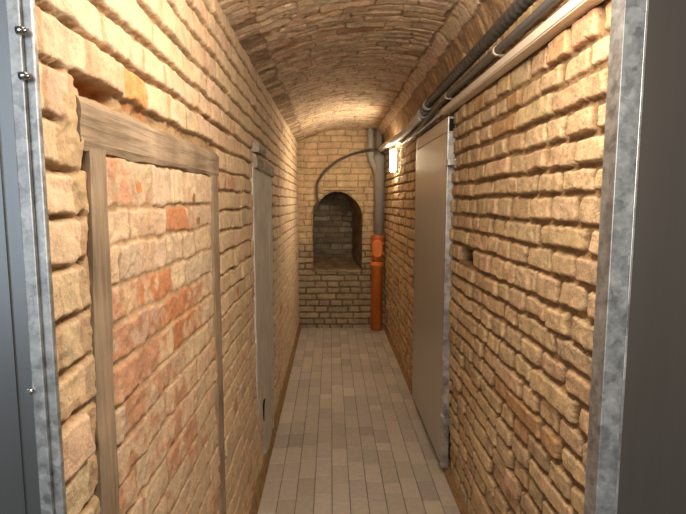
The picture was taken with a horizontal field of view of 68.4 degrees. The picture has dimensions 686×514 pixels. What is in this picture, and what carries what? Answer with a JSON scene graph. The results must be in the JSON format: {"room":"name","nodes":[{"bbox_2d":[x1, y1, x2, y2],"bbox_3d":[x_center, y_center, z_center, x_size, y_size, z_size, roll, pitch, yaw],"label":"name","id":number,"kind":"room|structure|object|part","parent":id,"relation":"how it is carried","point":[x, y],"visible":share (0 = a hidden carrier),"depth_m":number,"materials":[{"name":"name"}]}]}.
{"room":"cellar corridor","nodes":[
{"label":"cellar corridor","id":0,"kind":"room"},
{"bbox_2d":[35,0,298,513],"bbox_3d":[-0.541,0.027,3.698,0.074,2.566,5.930,0,6,-1],"label":"wall","id":1,"kind":"structure","parent":0,"point":[179,68],"depth_m":1.32,"materials":[{"name":"brick"}]},
{"bbox_2d":[0,0,66,513],"bbox_3d":[-0.663,0.454,0.747,0.507,2.305,0.042,0,6,-1],"label":"door frame","id":2,"kind":"structure","parent":1,"relation":"attached to","point":[32,474],"depth_m":0.70,"materials":[{"name":"metal"}]},
{"bbox_2d":[75,94,225,513],"bbox_3d":[-0.488,0.597,1.461,0.069,1.877,1.122,0,6,-1],"label":"frame","id":3,"kind":"object","parent":1,"relation":"attached to","point":[104,131],"visible":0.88,"depth_m":0.97,"materials":[{"name":"brown wood"}]},
{"bbox_3d":[-0.477,0.695,0.983,0.069,1.785,0.150,0,6,-1],"label":"post","id":4,"kind":"part","parent":3,"relation":"part of","materials":[{"name":"brown wood"}]},
{"bbox_3d":[-0.501,0.589,1.954,0.067,1.785,0.116,0,6,-1],"label":"post","id":5,"kind":"part","parent":3,"relation":"part of","materials":[{"name":"brown wood"}]},
{"bbox_2d":[249,166,273,453],"bbox_3d":[-0.509,0.365,3.278,0.034,1.825,0.875,0,6,-1],"label":"door","id":6,"kind":"structure","parent":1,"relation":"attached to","point":[261,191],"depth_m":3.15,"materials":[{"name":"grey metal"}]},
{"bbox_2d":[250,142,273,177],"bbox_3d":[-0.511,-0.602,3.182,0.091,0.160,0.840,0,6,-1],"label":"stub","id":7,"kind":"object","parent":1,"relation":"attached to","point":[258,163],"visible":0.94,"depth_m":2.89,"materials":[{"name":"brown wood"}]},
{"bbox_2d":[249,324,300,513],"bbox_3d":[-0.517,1.233,3.815,0.060,0.107,5.940,0,6,-1],"label":"trim","id":8,"kind":"structure","parent":1,"relation":"attached to","point":[261,478],"depth_m":3.52,"materials":[{"name":"brown wood"}]},
{"bbox_2d":[296,128,385,328],"bbox_3d":[-0.012,-0.368,6.625,1.209,2.697,0.047,0,6,-1],"label":"wall","id":9,"kind":"structure","parent":0,"point":[328,299],"depth_m":6.62,"materials":[{"name":"brick"}]},
{"bbox_2d":[314,193,351,256],"bbox_3d":[-0.087,-0.403,7.178,0.721,1.134,0.042,0,6,-1],"label":"wall niche","id":10,"kind":"object","parent":9,"relation":"in","point":[333,214],"visible":0.54,"depth_m":7.18,"materials":[{"name":"brick"}]},
{"bbox_2d":[311,191,362,271],"bbox_3d":[-0.078,-0.369,6.907,0.682,1.073,0.580,0,6,-1],"label":"trim","id":11,"kind":"structure","parent":9,"relation":"attached to","point":[354,262],"depth_m":6.89,"materials":[{"name":"beige brick"}]},
{"bbox_2d":[324,190,354,190],"bbox_3d":[-0.047,-0.864,6.576,0.400,0.010,0.060,0,6,-1],"label":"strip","id":12,"kind":"object","parent":11,"relation":"on","point":[324,190],"visible":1,"depth_m":6.55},
{"bbox_2d":[367,128,384,234],"bbox_3d":[0.422,-0.973,6.500,0.230,1.373,0.139,2,7,18],"label":"drain pipe","id":13,"kind":"object","parent":9,"relation":"attached to","point":[376,159],"visible":0.93,"depth_m":6.43,"materials":[{"name":"grey plastic"}]},
{"bbox_2d":[258,328,459,513],"bbox_3d":[0.068,1.317,3.642,1.500,0.052,6.510,0,6,-1],"label":"floor","id":14,"kind":"structure","parent":0,"point":[332,484],"depth_m":3.59,"materials":[{"name":"grey tile"}]},
{"bbox_2d":[370,235,383,330],"bbox_3d":[0.446,0.340,6.620,0.184,1.260,0.191,0,6,-1],"label":"pipe","id":15,"kind":"object","parent":14,"relation":"on","point":[377,253],"visible":0.98,"depth_m":6.57,"materials":[{"name":"orange plastic"}]},
{"bbox_2d":[584,0,685,513],"bbox_3d":[0.670,0.450,0.786,0.586,2.305,0.034,0,6,-1],"label":"door frame","id":16,"kind":"structure","parent":14,"relation":"on","point":[636,460],"depth_m":0.72,"materials":[{"name":"metal"}]},
{"bbox_3d":[0.392,0.451,0.780,0.030,2.305,0.034,0,6,-1],"label":"edge post","id":17,"kind":"part","parent":16,"relation":"part of","materials":[{"name":"metal"}]},
{"bbox_2d":[217,0,538,141],"bbox_3d":[0.056,-1.218,3.576,1.206,0.342,5.931,0,6,-1],"label":"ceiling","id":18,"kind":"structure","parent":0,"point":[325,65],"depth_m":2.95,"materials":[{"name":"brick"}]},
{"bbox_2d":[384,0,611,513],"bbox_3d":[0.657,0.057,3.730,0.121,2.499,5.930,0,6,-1],"label":"wall","id":19,"kind":"structure","parent":0,"point":[525,205],"depth_m":1.87,"materials":[{"name":"brick"}]},
{"bbox_2d":[313,147,391,211],"bbox_3d":[0.255,-0.942,6.207,0.523,0.800,1.354,-6,8,-42],"label":"cable","id":20,"kind":"object","parent":19,"relation":"attached to","point":[390,148],"visible":0.98,"depth_m":6.49,"materials":[{"name":"black rubber"}]},
{"bbox_2d":[390,143,398,172],"bbox_3d":[0.545,-1.037,5.273,0.067,0.290,0.401,0,6,-1],"label":"wall lamp","id":21,"kind":"object","parent":19,"relation":"attached to","point":[394,154],"visible":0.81,"depth_m":5.23,"materials":[{"name":"beige plastic"}]},
{"bbox_2d":[390,149,395,171],"bbox_3d":[0.528,-1.020,5.345,0.036,0.220,0.230,0,6,-1],"label":"diffuser","id":22,"kind":"object","parent":21,"relation":"attached to","point":[393,152],"depth_m":5.24,"materials":[{"name":"beige plastic"}]},
{"bbox_2d":[378,100,432,151],"bbox_3d":[0.506,-1.131,4.723,0.071,0.134,3.053,0,6,-1],"label":"insulated pipe","id":23,"kind":"object","parent":19,"relation":"attached to","point":[423,112],"visible":0.96,"depth_m":3.83,"materials":[{"name":"grey plastic"}]},
{"bbox_2d":[397,111,441,143],"bbox_3d":[0.582,-1.011,4.044,0.036,0.086,2.073,0,6,-1],"label":"conduit","id":24,"kind":"object","parent":19,"relation":"attached to","point":[438,115],"visible":0.49,"depth_m":3.40,"materials":[{"name":"grey metal"}]},
{"bbox_2d":[383,325,468,513],"bbox_3d":[0.636,1.247,3.844,0.055,0.072,5.940,0,6,-1],"label":"trim","id":25,"kind":"structure","parent":19,"relation":"attached to","point":[463,509],"depth_m":3.14,"materials":[{"name":"brown wood"}]},
{"bbox_2d":[412,116,455,467],"bbox_3d":[0.614,0.188,3.536,0.060,2.130,1.202,0,6,-1],"label":"metal door","id":26,"kind":"structure","parent":19,"relation":"in","point":[435,154],"depth_m":3.31,"materials":[{"name":"metal"}]},
{"bbox_3d":[0.613,-0.833,3.458,0.028,0.083,1.055,0,6,-1],"label":"header panel","id":27,"kind":"part","parent":26,"relation":"part of","materials":[{"name":"metal"}]},
{"bbox_2d":[425,0,535,107],"bbox_3d":[0.572,-0.846,1.940,0.057,0.080,2.533,0,6,-1],"label":"conduit","id":28,"kind":"object","parent":19,"relation":"attached to","point":[517,8],"visible":1,"depth_m":1.99,"materials":[{"name":"black plastic"}]},
{"bbox_2d":[401,0,560,144],"bbox_3d":[0.599,-0.842,2.609,0.075,0.093,3.860,0,6,-1],"label":"conduit","id":29,"kind":"object","parent":19,"relation":"attached to","point":[541,10],"visible":0.98,"depth_m":1.96,"materials":[{"name":"plastic"}]},
{"bbox_2d":[441,0,603,114],"bbox_3d":[0.636,-0.740,1.851,0.050,0.038,2.330,0,6,-1],"label":"pipe","id":30,"kind":"object","parent":19,"relation":"attached to","point":[573,10],"visible":1,"depth_m":1.71,"materials":[{"name":"white plastic"}]}
]}

